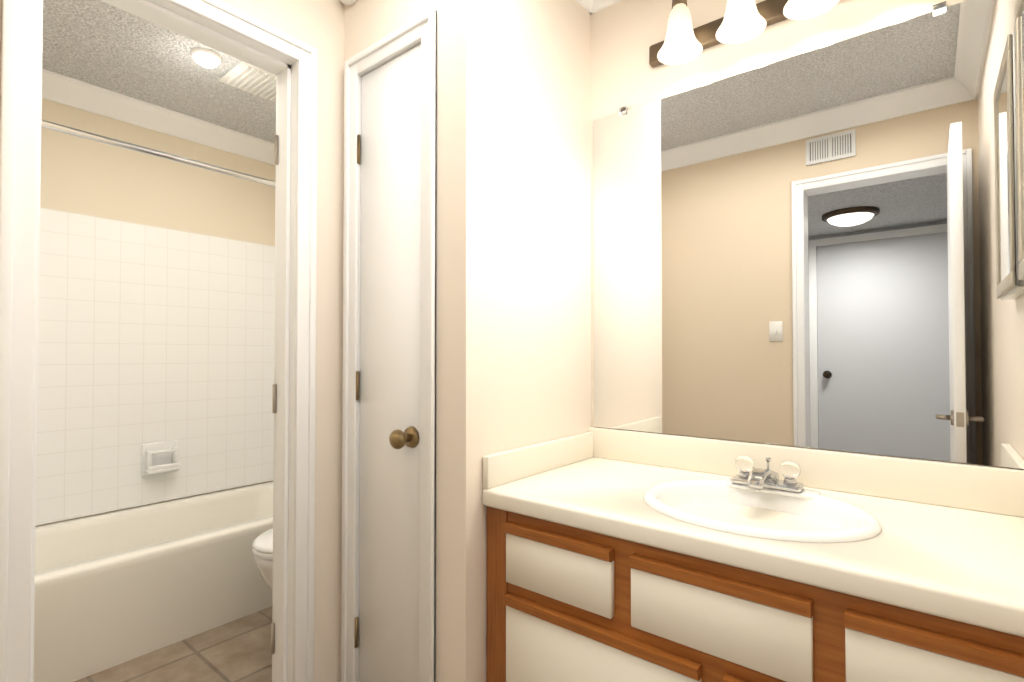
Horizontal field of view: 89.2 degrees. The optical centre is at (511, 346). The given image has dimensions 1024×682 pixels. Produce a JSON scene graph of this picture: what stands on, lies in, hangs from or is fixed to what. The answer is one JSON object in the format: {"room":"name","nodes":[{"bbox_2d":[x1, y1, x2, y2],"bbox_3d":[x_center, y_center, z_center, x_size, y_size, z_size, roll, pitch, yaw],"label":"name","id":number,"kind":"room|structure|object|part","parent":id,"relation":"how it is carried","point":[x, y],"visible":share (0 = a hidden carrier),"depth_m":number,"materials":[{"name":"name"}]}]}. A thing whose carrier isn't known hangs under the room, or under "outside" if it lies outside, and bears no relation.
{"room":"bathroom","nodes":[
{"label":"bathroom","id":0,"kind":"room"},
{"bbox_2d":[36,98,275,526],"bbox_3d":[-1.927,-0.011,2.684,0.120,2.420,1.760,-1,-1,39],"label":"wall","id":1,"kind":"structure","parent":0,"point":[83,176],"depth_m":2.67,"materials":[{"name":"beige paint"}]},
{"bbox_2d":[36,208,274,524],"bbox_3d":[-1.877,0.091,2.641,0.010,1.425,1.520,-1,-1,39],"label":"wall tile","id":2,"kind":"structure","parent":1,"relation":"attached to","point":[149,334],"depth_m":2.64,"materials":[{"name":"white tile"}]},
{"bbox_2d":[142,440,179,475],"bbox_3d":[-1.796,0.574,2.665,0.075,0.160,0.160,-1,-1,39],"label":"soap dish","id":3,"kind":"object","parent":2,"relation":"attached to","point":[159,457],"visible":1,"depth_m":2.66,"materials":[{"name":"white ceramic"}]},
{"bbox_3d":[-1.839,0.574,2.624,0.060,0.100,0.018,-1,-1,39],"label":"post","id":4,"kind":"part","parent":3,"relation":"part of","materials":[{"name":"white ceramic"}]},
{"bbox_2d":[145,466,179,474],"bbox_3d":[-1.796,0.631,2.664,0.075,0.023,0.140,-1,-1,39],"label":"tray","id":5,"kind":"object","parent":3,"relation":"on","point":[149,470],"depth_m":2.63,"materials":[{"name":"white ceramic"}]},
{"bbox_3d":[-1.765,0.575,2.716,0.060,0.100,0.018,-1,-1,39],"label":"post","id":6,"kind":"part","parent":3,"relation":"part of","materials":[{"name":"white ceramic"}]},
{"bbox_2d":[42,69,275,165],"bbox_3d":[-1.848,-1.171,2.638,0.085,0.100,1.520,-1,-1,39],"label":"crown molding","id":7,"kind":"structure","parent":1,"relation":"attached to","point":[68,91],"depth_m":2.64,"materials":[{"name":"white"}]},
{"bbox_2d":[42,0,275,142],"bbox_3d":[-1.332,-1.298,2.224,1.650,0.140,1.760,-1,-1,39],"label":"ceiling","id":8,"kind":"structure","parent":0,"point":[101,44],"depth_m":2.27,"materials":[{"name":"grey paint"}]},
{"bbox_2d":[191,48,220,67],"bbox_3d":[-1.289,-1.205,2.188,0.110,0.047,0.110,-1,-1,39],"label":"bathroom ceiling light","id":9,"kind":"object","parent":8,"relation":"attached to","point":[205,57],"visible":1,"depth_m":2.16,"materials":[{"name":"white glass"}]},
{"bbox_2d":[219,61,275,101],"bbox_3d":[-1.162,-1.215,2.394,0.260,0.020,0.260,-1,-1,39],"label":"air vent","id":10,"kind":"object","parent":8,"relation":"attached to","point":[249,78],"visible":0.79,"depth_m":2.36,"materials":[{"name":"white metal"}]},
{"bbox_2d":[0,0,343,681],"bbox_3d":[-0.687,-0.048,1.594,0.120,2.460,1.800,-1,-1,39],"label":"wall","id":11,"kind":"structure","parent":0,"point":[323,27],"depth_m":1.63,"materials":[{"name":"beige paint"}]},
{"bbox_2d":[0,0,16,681],"bbox_3d":[-1.032,0.125,1.052,0.019,2.097,0.020,-1,-1,39],"label":"door frame","id":12,"kind":"structure","parent":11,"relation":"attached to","point":[8,84],"depth_m":1.05,"materials":[{"name":"white wood"}]},
{"bbox_2d":[0,0,311,681],"bbox_3d":[-0.872,0.130,1.355,0.150,2.097,0.694,-1,-1,39],"label":"door frame","id":13,"kind":"structure","parent":11,"relation":"attached to","point":[22,359],"depth_m":1.39,"materials":[{"name":"white wood"}]},
{"bbox_3d":[-0.926,-0.889,1.415,0.011,0.057,0.580,-1,-1,39],"label":"inside bathroom door casing trim","id":14,"kind":"part","parent":13,"relation":"part of","materials":[{"name":"white wood"}]},
{"bbox_3d":[-0.875,-0.869,1.374,0.120,0.015,0.610,-1,-1,39],"label":"bathroom door top jamb","id":15,"kind":"part","parent":13,"relation":"part of","materials":[{"name":"white wood"}]},
{"bbox_3d":[-0.824,-0.891,1.333,0.011,0.057,0.580,-1,-1,39],"label":"bathroom door casing trim","id":16,"kind":"part","parent":13,"relation":"part of","materials":[{"name":"white wood"}]},
{"bbox_3d":[-0.821,-0.909,1.331,0.019,0.020,0.653,-1,-1,39],"label":"bathroom door casing top band trim","id":17,"kind":"part","parent":13,"relation":"part of","materials":[{"name":"white wood"}]},
{"bbox_2d":[114,0,290,71],"bbox_3d":[-0.873,-0.855,1.372,0.045,0.012,0.580,-1,-1,39],"label":"door frame","id":18,"kind":"object","parent":11,"relation":"attached to","point":[158,12],"visible":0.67,"depth_m":1.41,"materials":[{"name":"white wood"}]},
{"bbox_2d":[271,623,274,653],"bbox_3d":[-0.739,0.902,1.603,0.011,0.090,0.012,-1,-1,39],"label":"bathroom door jamb hinge","id":19,"kind":"object","parent":11,"relation":"attached to","point":[272,638],"visible":1,"depth_m":1.60,"materials":[{"name":"silver metal"}]},
{"bbox_2d":[272,384,276,412],"bbox_3d":[-0.739,0.162,1.615,0.011,0.090,0.012,-1,-1,39],"label":"bathroom door jamb hinge","id":20,"kind":"object","parent":11,"relation":"attached to","point":[274,399],"visible":1,"depth_m":1.61,"materials":[{"name":"silver metal"}]},
{"bbox_2d":[274,135,277,164],"bbox_3d":[-0.739,-0.618,1.628,0.011,0.090,0.012,-1,-1,39],"label":"bathroom door jamb hinge","id":21,"kind":"object","parent":11,"relation":"attached to","point":[276,149],"visible":1,"depth_m":1.62,"materials":[{"name":"silver metal"}]},
{"bbox_2d":[276,64,290,681],"bbox_3d":[-0.695,0.162,1.577,0.045,2.040,0.012,-1,-1,39],"label":"door frame","id":22,"kind":"object","parent":11,"relation":"attached to","point":[283,383],"visible":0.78,"depth_m":1.57,"materials":[{"name":"white wood"}]},
{"bbox_2d":[307,47,317,681],"bbox_3d":[-0.610,0.133,1.576,0.019,2.097,0.020,-1,-1,39],"label":"door frame","id":23,"kind":"structure","parent":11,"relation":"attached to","point":[312,364],"depth_m":1.57,"materials":[{"name":"white wood"}]},
{"bbox_2d":[74,606,271,681],"bbox_3d":[-1.332,1.242,2.183,1.650,0.100,1.760,-1,-1,39],"label":"floor","id":24,"kind":"structure","parent":0,"point":[238,650],"depth_m":1.97,"materials":[{"name":"tile"}]},
{"bbox_2d":[33,481,272,681],"bbox_3d":[-1.585,1.000,2.391,0.754,0.390,1.514,-1,-1,39],"label":"bathtub","id":25,"kind":"object","parent":24,"relation":"on","point":[112,589],"visible":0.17,"depth_m":2.12,"materials":[{"name":"white ceramic"}]},
{"bbox_2d":[252,528,272,589],"bbox_3d":[-0.741,0.795,2.215,0.470,0.795,0.700,-1,-1,39],"label":"toilet","id":26,"kind":"object","parent":24,"relation":"on","point":[262,547],"visible":0.04,"depth_m":1.95,"materials":[{"name":"white ceramic"}]},
{"bbox_3d":[-0.806,0.780,2.134,0.376,0.021,0.490,-1,-1,39],"label":"seat lid","id":27,"kind":"part","parent":26,"relation":"part of","materials":[{"name":"white ceramic"}]},
{"bbox_3d":[-0.806,0.759,2.134,0.372,0.021,0.488,-1,-1,39],"label":"lid","id":28,"kind":"part","parent":26,"relation":"part of","materials":[{"name":"white ceramic"}]},
{"bbox_3d":[-0.802,0.992,2.136,0.366,0.398,0.495,-1,-1,39],"label":"bowl","id":29,"kind":"part","parent":26,"relation":"part of","materials":[{"name":"white ceramic"}]},
{"bbox_2d":[341,2,356,608],"bbox_3d":[-0.490,-0.046,1.687,0.070,2.460,0.090,-1,-1,39],"label":"wall","id":30,"kind":"structure","parent":0,"point":[350,31],"depth_m":1.67,"materials":[{"name":"beige paint"}]},
{"bbox_2d":[341,60,349,681],"bbox_3d":[-0.522,0.137,1.639,0.020,2.092,0.019,-1,-1,39],"label":"trim band","id":31,"kind":"object","parent":30,"relation":"attached to","point":[345,374],"visible":0.6,"depth_m":1.63,"materials":[{"name":"white wood"}]},
{"bbox_2d":[354,617,357,647],"bbox_3d":[-0.481,0.882,1.602,0.011,0.090,0.012,-1,-1,39],"label":"closet door hinge","id":32,"kind":"object","parent":30,"relation":"attached to","point":[356,634],"visible":1,"depth_m":1.60,"materials":[{"name":"gold metal"}]},
{"bbox_2d":[356,371,359,399],"bbox_3d":[-0.481,0.122,1.614,0.011,0.090,0.012,-1,-1,39],"label":"closet door hinge","id":33,"kind":"object","parent":30,"relation":"attached to","point":[357,383],"visible":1,"depth_m":1.61,"materials":[{"name":"gold metal"}]},
{"bbox_2d":[357,134,360,163],"bbox_3d":[-0.481,-0.618,1.626,0.011,0.090,0.012,-1,-1,39],"label":"closet door hinge","id":34,"kind":"object","parent":30,"relation":"attached to","point":[358,149],"visible":1,"depth_m":1.62,"materials":[{"name":"gold metal"}]},
{"bbox_2d":[357,0,489,681],"bbox_3d":[-0.276,-0.049,1.514,0.480,2.460,0.090,-1,-1,39],"label":"wall","id":35,"kind":"structure","parent":0,"point":[462,373],"depth_m":1.36,"materials":[{"name":"beige paint"}]},
{"bbox_2d":[340,0,356,4],"bbox_3d":[-0.515,-1.152,1.641,0.124,0.124,0.038,-1,-1,39],"label":"smoke detector","id":36,"kind":"object","parent":35,"relation":"attached to","point":[348,2],"visible":1,"depth_m":1.65,"materials":[{"name":"white plastic"}]},
{"bbox_2d":[347,63,358,681],"bbox_3d":[-0.505,0.137,1.631,0.057,2.092,0.011,-1,-1,39],"label":"trim","id":37,"kind":"structure","parent":35,"relation":"attached to","point":[352,370],"depth_m":1.62,"materials":[{"name":"white wood"}]},
{"bbox_2d":[348,11,427,65],"bbox_3d":[-0.369,-0.901,1.532,0.373,0.020,0.019,-1,-1,39],"label":"band","id":38,"kind":"object","parent":35,"relation":"attached to","point":[395,34],"visible":0.71,"depth_m":1.51,"materials":[{"name":"white wood"}]},
{"bbox_2d":[356,40,420,681],"bbox_3d":[-0.335,0.156,1.558,0.330,2.050,0.090,-1,-1,39],"label":"door frame","id":39,"kind":"structure","parent":35,"relation":"attached to","point":[358,431],"depth_m":1.62,"materials":[{"name":"white wood"}]},
{"bbox_3d":[-0.335,-0.861,1.574,0.330,0.015,0.090,-1,-1,39],"label":"closet jamb top","id":40,"kind":"part","parent":39,"relation":"part of","materials":[{"name":"white wood"}]},
{"bbox_2d":[357,25,420,74],"bbox_3d":[-0.366,-0.883,1.535,0.300,0.057,0.011,-1,-1,39],"label":"trim","id":41,"kind":"structure","parent":35,"relation":"attached to","point":[394,47],"depth_m":1.52,"materials":[{"name":"white wood"}]},
{"bbox_2d":[359,44,420,681],"bbox_3d":[-0.349,0.159,1.539,0.294,2.020,0.035,-1,-1,39],"label":"closet door","id":42,"kind":"structure","parent":35,"relation":"in","point":[389,555],"depth_m":1.52,"materials":[{"name":"white wood"}]},
{"bbox_2d":[404,426,418,447],"bbox_3d":[-0.284,0.255,1.456,0.062,0.062,0.010,-1,-1,39],"label":"rose","id":43,"kind":"object","parent":42,"relation":"attached to","point":[414,433],"visible":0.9,"depth_m":1.44,"materials":[{"name":"gold metal"}]},
{"bbox_2d":[389,429,411,448],"bbox_3d":[-0.306,0.254,1.429,0.054,0.054,0.061,-1,-1,39],"label":"door knob","id":44,"kind":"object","parent":43,"relation":"attached to","point":[398,439],"depth_m":1.41,"materials":[{"name":"gold metal"}]},
{"bbox_3d":[-0.296,0.255,1.441,0.022,0.022,0.029,-1,-1,39],"label":"knob stem","id":45,"kind":"part","parent":44,"relation":"part of","materials":[{"name":"gold metal"}]},
{"bbox_2d":[419,8,436,681],"bbox_3d":[-0.216,0.133,1.392,0.020,2.092,0.019,-1,-1,39],"label":"door frame","id":46,"kind":"structure","parent":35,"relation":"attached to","point":[431,362],"depth_m":1.39,"materials":[{"name":"white wood"}]},
{"bbox_2d":[489,0,590,454],"bbox_3d":[0.081,-0.047,1.631,0.070,2.460,0.540,-1,-1,39],"label":"wall","id":47,"kind":"structure","parent":0,"point":[539,221],"depth_m":1.58,"materials":[{"name":"beige paint"}]},
{"bbox_2d":[576,0,592,14],"bbox_3d":[0.086,-1.229,1.533,0.085,0.100,0.715,-1,-1,39],"label":"crown molding","id":48,"kind":"structure","parent":47,"relation":"attached to","point":[586,5],"depth_m":1.79,"materials":[{"name":"white wood"}]},
{"bbox_2d":[649,0,838,67],"bbox_3d":[0.705,-0.964,1.388,0.765,0.186,0.156,-1,-1,39],"label":"sconce","id":49,"kind":"object","parent":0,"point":[740,21],"visible":1,"depth_m":1.48,"materials":[{"name":"white glass"}]},
{"bbox_2d":[672,0,686,8],"bbox_3d":[0.496,-1.022,1.539,0.044,0.034,0.044,-1,-1,39],"label":"socket","id":50,"kind":"object","parent":49,"relation":"attached to","point":[675,3],"depth_m":1.52,"materials":[{"name":"brown metal"}]},
{"bbox_3d":[0.496,-0.939,1.537,0.128,0.140,0.128,-1,-1,39],"label":"lamp shade","id":51,"kind":"part","parent":49,"relation":"part of","materials":[{"name":"white glass"}]},
{"bbox_3d":[0.630,-0.941,1.430,0.128,0.140,0.128,-1,-1,39],"label":"lamp shade","id":52,"kind":"part","parent":49,"relation":"part of","materials":[{"name":"white glass"}]},
{"bbox_3d":[0.763,-0.943,1.323,0.128,0.140,0.128,-1,-1,39],"label":"lamp shade","id":53,"kind":"part","parent":49,"relation":"part of","materials":[{"name":"white glass"}]},
{"bbox_2d":[590,0,1023,469],"bbox_3d":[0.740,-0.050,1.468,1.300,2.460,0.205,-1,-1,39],"label":"mirror","id":54,"kind":"object","parent":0,"point":[817,248],"depth_m":1.38,"materials":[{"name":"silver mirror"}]},
{"bbox_2d":[619,106,627,115],"bbox_3d":[0.375,-0.791,1.744,0.024,0.024,0.011,-1,-1,39],"label":"mirror clip","id":55,"kind":"object","parent":54,"relation":"attached to","point":[622,110],"visible":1,"depth_m":1.74,"materials":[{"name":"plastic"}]},
{"bbox_2d":[933,1,945,15],"bbox_3d":[1.013,-0.799,1.230,0.024,0.024,0.011,-1,-1,39],"label":"mirror clip","id":56,"kind":"object","parent":54,"relation":"attached to","point":[939,8],"visible":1,"depth_m":1.23,"materials":[{"name":"white plastic"}]},
{"bbox_3d":[-0.031,1.222,0.969,1.900,0.100,1.920,-1,-1,39],"label":"floor","id":57,"kind":"structure","parent":0,"visible":0},
{"bbox_2d":[483,427,1023,681],"bbox_3d":[0.528,0.724,1.233,1.106,0.905,0.574,-1,-1,39],"label":"bathroom vanity","id":58,"kind":"object","parent":57,"relation":"on","point":[614,555],"visible":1,"depth_m":1.11,"materials":[{"name":"beige"}]},
{"bbox_3d":[0.103,0.459,1.228,0.298,0.026,0.026,-1,-1,39],"label":"drawer pull","id":59,"kind":"part","parent":58,"relation":"part of","materials":[{"name":"brown wood"}]},
{"bbox_3d":[0.105,0.534,1.230,0.298,0.124,0.018,-1,-1,39],"label":"drawer panel","id":60,"kind":"part","parent":58,"relation":"part of","materials":[{"name":"beige"}]},
{"bbox_3d":[0.177,0.640,1.166,0.488,0.026,0.026,-1,-1,39],"label":"door pull","id":61,"kind":"part","parent":58,"relation":"part of","materials":[{"name":"brown wood"}]},
{"bbox_3d":[0.179,0.849,1.166,0.488,0.392,0.018,-1,-1,39],"label":"door panel","id":62,"kind":"part","parent":58,"relation":"part of","materials":[{"name":"beige wood"}]},
{"bbox_3d":[0.386,0.456,1.000,0.337,0.026,0.026,-1,-1,39],"label":"drawer pull","id":63,"kind":"part","parent":58,"relation":"part of","materials":[{"name":"brown wood"}]},
{"bbox_3d":[0.388,0.530,1.002,0.337,0.124,0.018,-1,-1,39],"label":"drawer panel","id":64,"kind":"part","parent":58,"relation":"part of","materials":[{"name":"beige wood"}]},
{"bbox_3d":[0.486,0.636,0.916,0.216,0.026,0.026,-1,-1,39],"label":"door pull","id":65,"kind":"part","parent":58,"relation":"part of","materials":[{"name":"brown wood"}]},
{"bbox_2d":[483,457,1023,605],"bbox_3d":[0.530,0.391,1.241,1.106,0.040,0.568,-1,-1,39],"label":"countertop","id":66,"kind":"structure","parent":58,"relation":"on","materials":[{"name":"beige laminate"}]},
{"bbox_2d":[643,478,880,542],"bbox_3d":[0.551,0.386,1.195,0.490,0.300,0.422,-1,-1,39],"label":"sink","id":67,"kind":"object","parent":66,"relation":"in","point":[765,510],"depth_m":1.24,"materials":[{"name":"white ceramic"}]},
{"bbox_2d":[731,456,803,492],"bbox_3d":[0.627,0.325,1.299,0.164,0.075,0.146,-1,-1,39],"label":"faucet","id":68,"kind":"object","parent":66,"relation":"on","point":[760,480],"depth_m":1.29,"materials":[{"name":"silver metal"}]},
{"bbox_3d":[0.370,0.746,1.036,1.102,0.675,0.017,-1,-1,39],"label":"frame","id":69,"kind":"part","parent":58,"relation":"part of","materials":[{"name":"brown wood"}]},
{"bbox_3d":[0.650,0.452,0.787,0.245,0.026,0.026,-1,-1,39],"label":"drawer pull","id":70,"kind":"part","parent":58,"relation":"part of","materials":[{"name":"brown wood"}]},
{"bbox_3d":[0.653,0.527,0.789,0.245,0.124,0.018,-1,-1,39],"label":"drawer panel","id":71,"kind":"part","parent":58,"relation":"part of","materials":[{"name":"beige wood"}]},
{"bbox_3d":[-1.800,-0.029,1.528,1.530,2.420,0.120,-1,-1,39],"label":"wall","id":72,"kind":"structure","parent":0,"visible":0},
{"bbox_2d":[41,120,275,186],"bbox_3d":[-1.289,-0.759,2.181,0.060,0.060,1.499,-1,-1,39],"label":"shower rod","id":73,"kind":"object","parent":72,"relation":"attached to","point":[106,140],"visible":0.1,"depth_m":2.02,"materials":[{"name":"silver metal"}]},
{"bbox_3d":[0.624,-0.067,0.384,0.120,2.460,1.800,-1,-1,39],"label":"wall","id":74,"kind":"structure","parent":0,"visible":0},
{"bbox_2d":[1014,0,1023,279],"bbox_3d":[0.976,-0.433,0.954,0.038,0.590,0.360,-1,-1,39],"label":"cabinet frame","id":75,"kind":"object","parent":74,"relation":"attached to","point":[1019,39],"visible":1,"depth_m":1.07,"materials":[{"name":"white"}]},
{"bbox_3d":[0.966,-0.433,0.962,0.004,0.510,0.280,-1,-1,39],"label":"glass","id":76,"kind":"part","parent":75,"relation":"part of","materials":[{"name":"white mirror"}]},
{"bbox_3d":[-1.062,0.154,1.126,0.120,2.040,0.015,-1,-1,39],"label":"door frame","id":77,"kind":"structure","parent":0,"visible":0},
{"bbox_2d":[30,0,42,681],"bbox_3d":[-1.051,0.155,1.135,0.045,2.040,0.012,-1,-1,39],"label":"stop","id":78,"kind":"object","parent":77,"relation":"attached to","point":[36,344],"visible":0.25,"depth_m":1.13,"materials":[{"name":"white wood"}]}
]}

